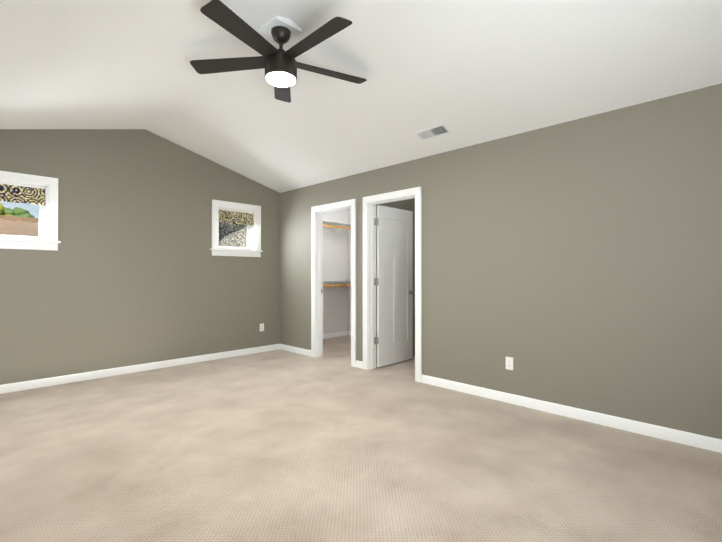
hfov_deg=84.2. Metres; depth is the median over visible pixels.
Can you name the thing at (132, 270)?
wall
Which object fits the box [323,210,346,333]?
wall
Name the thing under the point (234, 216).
window shade
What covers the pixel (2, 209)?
tree
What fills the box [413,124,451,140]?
ceiling vent
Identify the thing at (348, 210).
wall
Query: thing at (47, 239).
window
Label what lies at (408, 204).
wall
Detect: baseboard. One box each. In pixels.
[0,344,279,393]
[280,344,310,356]
[323,331,347,338]
[421,375,721,452]
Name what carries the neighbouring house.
on the lawn
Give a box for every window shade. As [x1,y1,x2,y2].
[0,182,44,204]
[219,208,253,224]
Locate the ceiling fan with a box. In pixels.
[190,0,366,102]
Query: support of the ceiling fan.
hanging from the ceiling
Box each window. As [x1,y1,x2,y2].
[0,171,60,250]
[210,199,262,256]
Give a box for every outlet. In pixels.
[260,323,263,330]
[506,357,512,369]
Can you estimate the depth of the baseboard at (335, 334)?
7.40 m
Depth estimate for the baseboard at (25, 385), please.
4.69 m
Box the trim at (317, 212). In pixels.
[311,199,355,366]
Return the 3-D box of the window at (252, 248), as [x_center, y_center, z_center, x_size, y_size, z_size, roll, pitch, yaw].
[-1.822,-0.592,5.773,0.216,0.767,0.794,0,0,45]
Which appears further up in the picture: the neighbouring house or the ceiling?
the ceiling
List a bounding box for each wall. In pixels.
[0,129,279,384]
[280,83,721,438]
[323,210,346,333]
[347,209,350,330]
[376,198,414,364]
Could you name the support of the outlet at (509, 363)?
attached to the wall at (576, 263)
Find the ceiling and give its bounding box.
[0,0,721,192]
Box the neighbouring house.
[0,215,38,236]
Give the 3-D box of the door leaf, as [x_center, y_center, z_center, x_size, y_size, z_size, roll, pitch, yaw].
[0.442,0.189,5.237,0.169,2.021,0.729,0,0,45]
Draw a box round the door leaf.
[375,205,414,366]
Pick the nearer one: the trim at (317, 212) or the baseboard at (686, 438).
the baseboard at (686, 438)
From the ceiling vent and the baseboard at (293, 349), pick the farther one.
the baseboard at (293, 349)
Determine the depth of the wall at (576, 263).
3.27 m
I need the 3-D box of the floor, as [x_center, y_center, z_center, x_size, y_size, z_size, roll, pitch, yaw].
[-0.063,1.264,3.552,6.720,0.120,6.250,0,0,45]
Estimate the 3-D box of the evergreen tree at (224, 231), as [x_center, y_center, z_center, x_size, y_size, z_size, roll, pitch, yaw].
[-3.012,-0.707,10.534,6.264,9.903,6.020,0,0,45]
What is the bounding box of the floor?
[0,335,721,541]
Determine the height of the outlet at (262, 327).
0.115 m
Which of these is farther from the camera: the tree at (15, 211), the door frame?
the tree at (15, 211)
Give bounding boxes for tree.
[0,203,12,215]
[4,207,33,217]
[219,222,246,246]
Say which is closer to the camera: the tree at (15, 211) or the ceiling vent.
the ceiling vent
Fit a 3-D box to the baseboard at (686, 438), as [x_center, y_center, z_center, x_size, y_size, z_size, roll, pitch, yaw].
[1.747,1.159,3.253,3.065,0.086,0.013,0,0,45]
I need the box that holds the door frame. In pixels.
[363,186,421,382]

